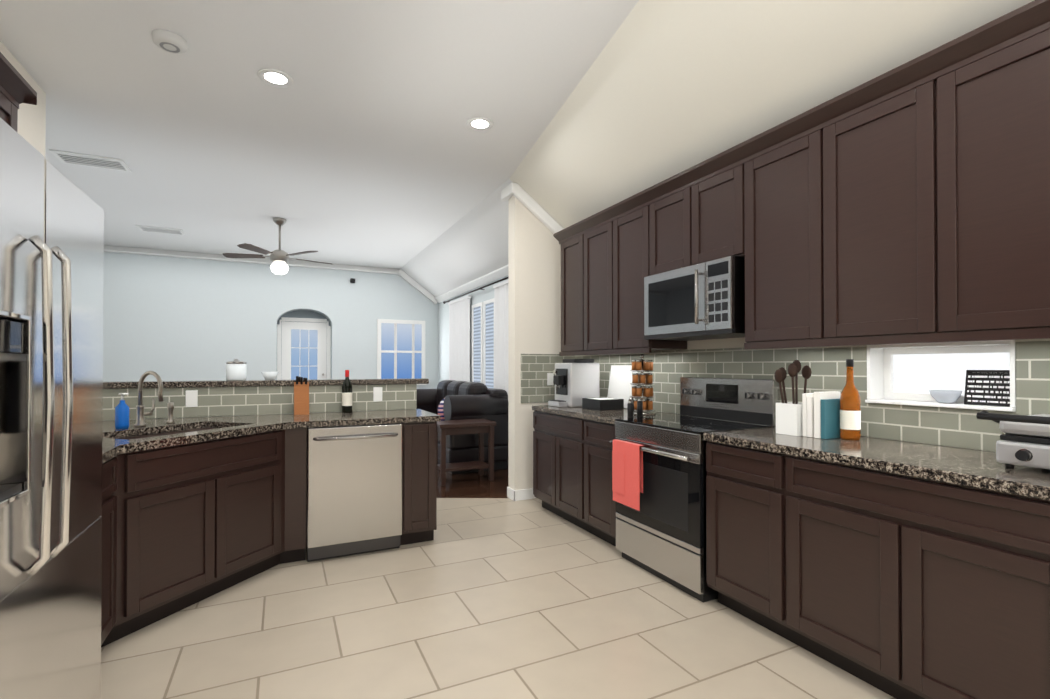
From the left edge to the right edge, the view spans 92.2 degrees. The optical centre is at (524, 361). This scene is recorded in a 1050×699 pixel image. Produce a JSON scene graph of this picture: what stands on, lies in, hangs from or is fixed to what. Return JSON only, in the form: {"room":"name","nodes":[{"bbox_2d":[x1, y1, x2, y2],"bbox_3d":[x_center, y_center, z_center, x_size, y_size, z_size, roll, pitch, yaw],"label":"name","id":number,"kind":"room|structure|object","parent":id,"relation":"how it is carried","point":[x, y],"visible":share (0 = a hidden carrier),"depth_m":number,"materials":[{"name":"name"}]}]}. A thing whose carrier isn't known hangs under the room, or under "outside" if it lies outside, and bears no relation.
{"room":"kitchen","nodes":[
{"label":"kitchen","id":0,"kind":"room"},
{"bbox_2d":[0,41,45,157],"bbox_3d":[-1.746,-0.270,0.275,0.150,3.080,6.530,0,-1,-26],"label":"wall","id":1,"kind":"structure","parent":0,"point":[31,125],"depth_m":3.08,"materials":[{"name":"beige paint"}]},
{"bbox_2d":[0,64,23,131],"bbox_3d":[-2.261,-0.869,1.922,0.336,0.645,0.467,0,-1,-26],"label":"upper cabinet","id":2,"kind":"object","parent":1,"relation":"attached to","point":[16,89],"depth_m":2.12,"materials":[{"name":"brown wood"}]},
{"bbox_2d":[226,359,246,380],"bbox_3d":[-2.107,0.057,3.689,0.134,0.157,0.134,0,-1,-26],"label":"glass canister","id":3,"kind":"object","parent":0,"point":[235,369],"visible":1,"depth_m":3.64,"materials":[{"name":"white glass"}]},
{"bbox_2d":[103,384,401,420],"bbox_3d":[-1.995,0.739,3.704,2.380,1.120,0.120,0,-1,-26],"label":"wall","id":4,"kind":"structure","parent":0,"point":[262,414],"depth_m":3.66,"materials":[{"name":"grey tile"}]},
{"bbox_2d":[103,252,437,388],"bbox_3d":[-4.556,-0.201,8.283,6.625,3.080,0.300,0,-1,-26],"label":"wall","id":5,"kind":"structure","parent":0,"point":[174,319],"depth_m":8.05,"materials":[{"name":"paint"}]},
{"bbox_2d":[104,245,433,302],"bbox_3d":[-4.472,-1.390,8.118,6.324,0.603,0.089,0,-1,-26],"label":"crown molding","id":6,"kind":"structure","parent":5,"relation":"attached to","point":[107,248],"depth_m":8.20,"materials":[{"name":"white wood"}]},
{"bbox_2d":[277,310,330,379],"bbox_3d":[-3.818,0.223,8.746,0.852,2.232,0.091,0,-1,-26],"label":"patio door","id":7,"kind":"structure","parent":5,"relation":"in","point":[303,343],"depth_m":8.76,"materials":[{"name":"white wood"}]},
{"bbox_2d":[377,319,426,384],"bbox_3d":[-2.242,-0.168,9.199,0.910,1.190,0.050,0,-1,-26],"label":"window","id":8,"kind":"structure","parent":5,"relation":"in","point":[400,348],"depth_m":9.21,"materials":[{"name":"glass"}]},
{"bbox_2d":[437,469,507,497],"bbox_3d":[-3.267,1.347,5.589,6.725,0.058,6.050,0,-1,-26],"label":"floor","id":9,"kind":"structure","parent":0,"point":[470,485],"depth_m":5.38,"materials":[{"name":"brown wood"}]},
{"bbox_2d":[417,380,507,473],"bbox_3d":[-0.973,0.798,6.990,0.790,1.060,2.150,0,-1,-26],"label":"sofa","id":10,"kind":"object","parent":9,"relation":"on","point":[464,400],"visible":0.58,"depth_m":6.12,"materials":[{"name":"black leather"}]},
{"bbox_2d":[438,398,444,420],"bbox_3d":[-0.921,0.617,6.318,0.339,0.391,0.133,0,-1,-26],"label":"pillow","id":11,"kind":"object","parent":10,"relation":"on","point":[440,410],"visible":0.17,"depth_m":6.23,"materials":[{"name":"multicoloured fabric"}]},
{"bbox_2d":[437,419,495,485],"bbox_3d":[-0.690,0.991,5.627,0.640,0.650,0.400,0,-1,-26],"label":"console table","id":12,"kind":"object","parent":9,"relation":"on","point":[481,427],"visible":0.81,"depth_m":5.54,"materials":[{"name":"brown wood"}]},
{"bbox_2d":[101,498,895,698],"bbox_3d":[0.033,1.304,1.378,4.425,0.050,7.400,0,-1,-26],"label":"floor","id":13,"kind":"structure","parent":0,"point":[492,598],"depth_m":2.39,"materials":[{"name":"beige tile"}]},
{"bbox_2d":[0,118,103,698],"bbox_3d":[-1.504,0.384,1.057,0.848,1.785,0.920,0,-1,-26],"label":"refrigerator","id":14,"kind":"object","parent":13,"relation":"on","point":[51,306],"visible":1,"depth_m":1.23,"materials":[{"name":"silver metal"}]},
{"bbox_2d":[101,466,292,646],"bbox_3d":[-1.961,0.852,2.504,1.398,0.874,2.051,0,-1,-26],"label":"base cabinet","id":15,"kind":"object","parent":13,"relation":"on","point":[198,504],"depth_m":2.57,"materials":[{"name":"wood"}]},
{"bbox_2d":[102,410,440,481],"bbox_3d":[-1.511,0.395,2.725,2.398,0.040,2.051,0,-1,-26],"label":"countertop","id":16,"kind":"structure","parent":15,"relation":"on","point":[222,443],"depth_m":2.97,"materials":[{"name":"grey stone"}]},
{"bbox_2d":[115,393,128,428],"bbox_3d":[-2.272,0.276,2.850,0.064,0.199,0.064,0,-1,-26],"label":"soap bottle","id":17,"kind":"object","parent":16,"relation":"on","point":[122,414],"visible":1,"depth_m":2.83,"materials":[{"name":"blue plastic"}]},
{"bbox_2d":[134,371,174,426],"bbox_3d":[-2.204,0.215,2.994,0.179,0.325,0.284,0,-1,-26],"label":"faucet","id":18,"kind":"object","parent":16,"relation":"on","point":[140,413],"visible":1,"depth_m":2.95,"materials":[{"name":"silver metal"}]},
{"bbox_2d":[261,372,278,379],"bbox_3d":[-1.917,0.106,3.802,0.120,0.060,0.120,0,-1,-26],"label":"bowl","id":19,"kind":"object","parent":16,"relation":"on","point":[269,375],"visible":1,"depth_m":3.77,"materials":[{"name":"white ceramic"}]},
{"bbox_2d":[294,376,308,414],"bbox_3d":[-1.638,0.243,3.704,0.100,0.280,0.135,0,-1,-26],"label":"knife block","id":20,"kind":"object","parent":16,"relation":"on","point":[301,395],"visible":1,"depth_m":3.67,"materials":[{"name":"brown wood"}]},
{"bbox_2d":[342,370,351,412],"bbox_3d":[-1.359,0.224,3.864,0.077,0.322,0.077,0,-1,-26],"label":"wine bottle","id":21,"kind":"object","parent":16,"relation":"on","point":[347,396],"visible":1,"depth_m":3.83,"materials":[{"name":"black glass"}]},
{"bbox_2d":[306,423,401,561],"bbox_3d":[-1.233,0.864,3.594,0.600,0.868,0.656,0,-1,-26],"label":"dishwasher","id":22,"kind":"object","parent":13,"relation":"on","point":[354,491],"visible":1,"depth_m":3.34,"materials":[{"name":"metal"}]},
{"bbox_2d":[400,458,436,544],"bbox_3d":[-0.868,0.863,3.823,0.245,0.876,0.621,0,-1,-26],"label":"base cabinet","id":23,"kind":"object","parent":13,"relation":"on","point":[419,479],"depth_m":3.56,"materials":[{"name":"wood"}]},
{"bbox_2d":[533,410,576,525],"bbox_3d":[0.545,0.866,4.238,0.622,0.874,0.914,0,-1,-26],"label":"base cabinet","id":24,"kind":"object","parent":13,"relation":"on","point":[552,433],"depth_m":4.17,"materials":[{"name":"wood"}]},
{"bbox_2d":[573,414,616,546],"bbox_3d":[0.786,0.862,3.737,0.622,0.874,0.494,0,-1,-26],"label":"base cabinet","id":25,"kind":"object","parent":13,"relation":"on","point":[594,506],"depth_m":3.65,"materials":[{"name":"wood"}]},
{"bbox_2d":[533,406,679,421],"bbox_3d":[0.616,0.408,4.084,0.632,0.041,1.260,0,-1,-26],"label":"countertop","id":26,"kind":"structure","parent":25,"relation":"on","point":[607,415],"depth_m":3.84,"materials":[{"name":"grey stone"}]},
{"bbox_2d":[548,359,599,406],"bbox_3d":[0.421,0.182,4.487,0.390,0.415,0.290,0,-1,-26],"label":"coffee maker","id":27,"kind":"object","parent":26,"relation":"on","point":[575,381],"visible":0.96,"depth_m":4.38,"materials":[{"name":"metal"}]},
{"bbox_2d":[582,397,623,410],"bbox_3d":[0.637,0.345,4.151,0.230,0.085,0.260,0,-1,-26],"label":"tray","id":28,"kind":"object","parent":26,"relation":"on","point":[602,403],"visible":1,"depth_m":4.05,"materials":[{"name":"black plastic"}]},
{"bbox_2d":[607,365,637,407],"bbox_3d":[0.820,0.208,4.279,0.067,0.356,0.370,0,-1,-26],"label":"cutting board","id":29,"kind":"object","parent":26,"relation":"on","point":[620,385],"visible":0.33,"depth_m":4.29,"materials":[{"name":"white plastic"}]},
{"bbox_2d":[627,397,642,416],"bbox_3d":[0.765,0.317,3.547,0.135,0.130,0.080,0,-1,-26],"label":"shakers","id":30,"kind":"object","parent":26,"relation":"on","point":[630,408],"visible":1,"depth_m":3.54,"materials":[{"name":"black glass"}]},
{"bbox_2d":[630,354,655,414],"bbox_3d":[0.863,0.163,3.718,0.190,0.441,0.190,0,-1,-26],"label":"spice rack","id":31,"kind":"object","parent":26,"relation":"on","point":[644,389],"visible":0.92,"depth_m":3.67,"materials":[{"name":"silver metal"}]},
{"bbox_2d":[610,377,779,602],"bbox_3d":[1.017,0.699,3.143,0.687,1.190,0.760,0,-1,-26],"label":"range","id":32,"kind":"object","parent":13,"relation":"on","point":[661,534],"visible":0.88,"depth_m":2.97,"materials":[{"name":"metal"}]},
{"bbox_2d":[612,439,643,510],"bbox_3d":[0.641,0.699,3.157,0.040,0.392,0.270,0,-1,-26],"label":"towel","id":33,"kind":"object","parent":32,"relation":"hanging from","point":[627,473],"visible":1,"depth_m":3.13,"materials":[{"name":"red fabric"}]},
{"bbox_2d":[703,438,764,626],"bbox_3d":[1.349,0.852,2.567,0.622,0.874,0.544,0,-1,-26],"label":"base cabinet","id":34,"kind":"object","parent":13,"relation":"on","point":[735,478],"depth_m":2.50,"materials":[{"name":"wood"}]},
{"bbox_2d":[765,450,1040,698],"bbox_3d":[1.638,0.847,1.965,0.622,0.874,1.088,0,-1,-26],"label":"base cabinet","id":35,"kind":"object","parent":13,"relation":"on","point":[896,568],"depth_m":1.82,"materials":[{"name":"wood"}]},
{"bbox_2d":[703,427,1049,497],"bbox_3d":[1.740,0.387,1.745,0.632,0.041,2.369,0,-1,-26],"label":"countertop","id":36,"kind":"structure","parent":35,"relation":"on","point":[961,464],"depth_m":1.99,"materials":[{"name":"grey stone"}]},
{"bbox_2d":[774,359,811,435],"bbox_3d":[1.386,0.181,2.621,0.129,0.386,0.166,0,-1,-26],"label":"utensil crock","id":37,"kind":"object","parent":36,"relation":"on","point":[789,418],"visible":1,"depth_m":2.59,"materials":[{"name":"white ceramic"}]},
{"bbox_2d":[802,391,839,438],"bbox_3d":[1.486,0.261,2.514,0.160,0.225,0.116,0,-1,-26],"label":"books","id":38,"kind":"object","parent":36,"relation":"on","point":[821,414],"visible":0.85,"depth_m":2.46,"materials":[{"name":"white paper"}]},
{"bbox_2d":[840,359,860,440],"bbox_3d":[1.561,0.180,2.428,0.085,0.384,0.085,0,-1,-26],"label":"liquor bottle","id":39,"kind":"object","parent":36,"relation":"on","point":[850,414],"visible":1,"depth_m":2.40,"materials":[{"name":"orange glass"}]},
{"bbox_2d":[976,410,1049,469],"bbox_3d":[1.828,0.266,1.651,0.411,0.199,0.402,0,-1,-26],"label":"grill","id":40,"kind":"object","parent":36,"relation":"on","point":[1024,440],"visible":1,"depth_m":1.68,"materials":[{"name":"silver metal"}]},
{"bbox_2d":[1041,494,1049,698],"bbox_3d":[2.034,0.840,1.142,0.622,0.874,1.034,0,-1,-26],"label":"base cabinet","id":41,"kind":"object","parent":13,"relation":"on","point":[1045,502],"depth_m":1.49,"materials":[{"name":"wood"}]},
{"bbox_2d":[0,0,1033,296],"bbox_3d":[-1.944,-1.474,2.976,6.825,0.826,11.950,0,-1,-26],"label":"ceiling","id":42,"kind":"structure","parent":0,"point":[358,142],"depth_m":3.21,"materials":[{"name":"paint"}]},
{"bbox_2d":[49,149,131,171],"bbox_3d":[-3.707,-1.717,4.333,0.480,0.012,0.280,0,-1,-26],"label":"ceiling vent","id":43,"kind":"object","parent":42,"relation":"in","point":[90,161],"visible":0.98,"depth_m":4.32,"materials":[{"name":"white metal"}]},
{"bbox_2d":[136,225,184,234],"bbox_3d":[-4.697,-1.698,6.531,0.480,0.012,0.280,0,-1,-26],"label":"ceiling vent","id":44,"kind":"object","parent":42,"relation":"in","point":[160,230],"visible":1,"depth_m":6.52,"materials":[{"name":"white metal"}]},
{"bbox_2d":[151,29,187,53],"bbox_3d":[-1.912,-1.715,2.721,0.160,0.046,0.160,0,-1,-26],"label":"smoke detector","id":45,"kind":"object","parent":42,"relation":"attached to","point":[169,41],"visible":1,"depth_m":2.69,"materials":[{"name":"plastic"}]},
{"bbox_2d":[257,68,293,87],"bbox_3d":[-1.522,-1.729,3.087,0.200,0.009,0.200,0,-1,-26],"label":"recessed light","id":46,"kind":"object","parent":42,"relation":"in","point":[275,78],"visible":1,"depth_m":3.08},
{"bbox_2d":[223,218,330,274],"bbox_3d":[-2.961,-1.378,6.106,1.210,0.660,1.165,0,-1,-26],"label":"ceiling fan","id":47,"kind":"object","parent":42,"relation":"hanging from","point":[279,258],"visible":1,"depth_m":5.99,"materials":[{"name":"silver metal"}]},
{"bbox_2d":[466,117,493,130],"bbox_3d":[-0.327,-1.724,3.672,0.200,0.009,0.200,0,-1,-26],"label":"recessed light","id":48,"kind":"object","parent":42,"relation":"in","point":[480,124],"visible":1,"depth_m":3.67,"materials":[{"name":"white plastic"}]},
{"bbox_2d":[508,196,560,489],"bbox_3d":[0.171,-0.183,4.980,0.664,2.986,0.150,0,-1,-26],"label":"wall","id":49,"kind":"structure","parent":0,"point":[534,286],"depth_m":4.84,"materials":[{"name":"beige paint"}]},
{"bbox_2d":[507,487,511,497],"bbox_3d":[0.118,1.261,5.036,0.652,0.100,0.017,0,-1,-26],"label":"baseboard","id":50,"kind":"structure","parent":49,"relation":"attached to","point":[509,491],"depth_m":4.84,"materials":[{"name":"white wood"}]},
{"bbox_2d":[512,488,535,500],"bbox_3d":[0.064,1.259,4.826,0.372,0.100,0.011,0,-1,-26],"label":"baseboard","id":51,"kind":"structure","parent":49,"relation":"attached to","point":[519,495],"depth_m":4.78,"materials":[{"name":"white wood"}]},
{"bbox_2d":[506,182,563,233],"bbox_3d":[0.167,-1.404,4.888,0.688,0.538,0.090,0,-1,-26],"label":"crown molding","id":52,"kind":"structure","parent":49,"relation":"attached to","point":[532,206],"depth_m":4.81,"materials":[{"name":"white wood"}]},
{"bbox_2d":[438,275,991,451],"bbox_3d":[0.896,0.055,4.412,0.150,2.500,11.700,0,-1,-26],"label":"wall","id":53,"kind":"structure","parent":0,"point":[479,296],"depth_m":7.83,"materials":[{"name":"white paint"}]},
{"bbox_2d":[434,265,507,303],"bbox_3d":[-0.622,-1.155,7.306,0.085,0.119,4.704,0,-1,-26],"label":"crown molding","id":54,"kind":"structure","parent":53,"relation":"attached to","point":[499,273],"depth_m":7.55,"materials":[{"name":"white wood"}]},
{"bbox_2d":[443,277,507,303],"bbox_3d":[-0.720,-1.048,7.472,0.109,0.050,3.090,0,-1,-26],"label":"curtain rod","id":55,"kind":"object","parent":53,"relation":"attached to","point":[480,288],"visible":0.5,"depth_m":7.30,"materials":[{"name":"brown metal"}]},
{"bbox_2d":[448,295,471,381],"bbox_3d":[-1.071,0.148,8.220,0.055,2.340,1.030,0,-1,-26],"label":"curtain","id":56,"kind":"object","parent":55,"relation":"hanging from","point":[459,339],"visible":0.6,"depth_m":8.15,"materials":[{"name":"white fabric"}]},
{"bbox_2d":[493,280,507,393],"bbox_3d":[-0.258,0.134,6.530,0.055,2.340,0.680,0,-1,-26],"label":"curtain","id":57,"kind":"object","parent":55,"relation":"hanging from","point":[501,335],"visible":0.44,"depth_m":6.62,"materials":[{"name":"white fabric"}]},
{"bbox_2d":[472,298,493,387],"bbox_3d":[-0.608,-0.200,7.308,0.050,1.340,0.980,0,-1,-26],"label":"living room window","id":58,"kind":"structure","parent":53,"relation":"in","point":[483,342],"depth_m":7.27,"materials":[{"name":"white wood"}]},
{"bbox_2d":[557,224,604,355],"bbox_3d":[0.574,-0.626,4.508,0.348,1.086,0.474,0,-1,-26],"label":"upper cabinet","id":59,"kind":"object","parent":53,"relation":"attached to","point":[567,239],"depth_m":4.50,"materials":[{"name":"brown wood"}]},
{"bbox_2d":[577,212,616,353],"bbox_3d":[0.739,-0.629,4.165,0.348,1.086,0.552,0,-1,-26],"label":"upper cabinet","id":60,"kind":"object","parent":53,"relation":"attached to","point":[591,232],"depth_m":4.17,"materials":[{"name":"brown wood"}]},
{"bbox_2d":[605,188,686,351],"bbox_3d":[0.909,-0.632,3.812,0.348,1.086,0.496,0,-1,-26],"label":"upper cabinet","id":61,"kind":"object","parent":53,"relation":"attached to","point":[626,223],"depth_m":3.73,"materials":[{"name":"brown wood"}]},
{"bbox_2d":[649,176,680,275],"bbox_3d":[1.118,-0.884,3.380,0.348,0.590,0.466,0,-1,-26],"label":"upper cabinet","id":62,"kind":"object","parent":53,"relation":"attached to","point":[664,200],"depth_m":3.37,"materials":[{"name":"brown wood"}]},
{"bbox_2d":[681,144,744,267],"bbox_3d":[1.263,-0.887,3.079,0.348,0.590,0.467,0,-1,-26],"label":"upper cabinet","id":63,"kind":"object","parent":53,"relation":"attached to","point":[713,192],"depth_m":2.98,"materials":[{"name":"brown wood"}]},
{"bbox_2d":[644,256,744,340],"bbox_3d":[1.135,-0.370,3.209,0.446,0.430,0.750,0,-1,-26],"label":"microwave","id":64,"kind":"object","parent":63,"relation":"attached to","point":[704,301],"visible":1,"depth_m":3.02,"materials":[{"name":"metal"}]},
{"bbox_2d":[741,116,836,347],"bbox_3d":[1.475,-0.642,2.634,0.348,1.086,0.515,0,-1,-26],"label":"upper cabinet","id":65,"kind":"object","parent":53,"relation":"attached to","point":[774,256],"depth_m":2.61,"materials":[{"name":"brown wood"}]},
{"bbox_2d":[805,64,944,343],"bbox_3d":[1.658,-0.646,2.254,0.348,1.086,0.592,0,-1,-26],"label":"upper cabinet","id":66,"kind":"object","parent":53,"relation":"attached to","point":[907,202],"depth_m":2.24,"materials":[{"name":"brown wood"}]},
{"bbox_2d":[865,340,1015,411],"bbox_3d":[1.888,0.058,2.297,0.165,0.287,0.566,0,-1,-26],"label":"kitchen window","id":67,"kind":"structure","parent":53,"relation":"in","point":[912,374],"depth_m":2.37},
{"bbox_2d":[929,390,961,402],"bbox_3d":[1.887,0.157,2.268,0.116,0.054,0.116,0,-1,-26],"label":"bowl","id":68,"kind":"object","parent":67,"relation":"on","point":[945,396],"visible":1,"depth_m":2.24,"materials":[{"name":"ceramic"}]},
{"bbox_2d":[964,370,1009,406],"bbox_3d":[1.955,0.110,2.124,0.035,0.149,0.170,0,-1,-26],"label":"sign","id":69,"kind":"object","parent":67,"relation":"on","point":[988,387],"depth_m":2.12,"materials":[{"name":"black plastic"}]},
{"bbox_2d":[909,0,1049,339],"bbox_3d":[1.857,-0.649,1.840,0.348,1.086,0.592,0,-1,-26],"label":"upper cabinet","id":70,"kind":"object","parent":53,"relation":"attached to","point":[979,104],"depth_m":1.84,"materials":[{"name":"brown wood"}]}
]}

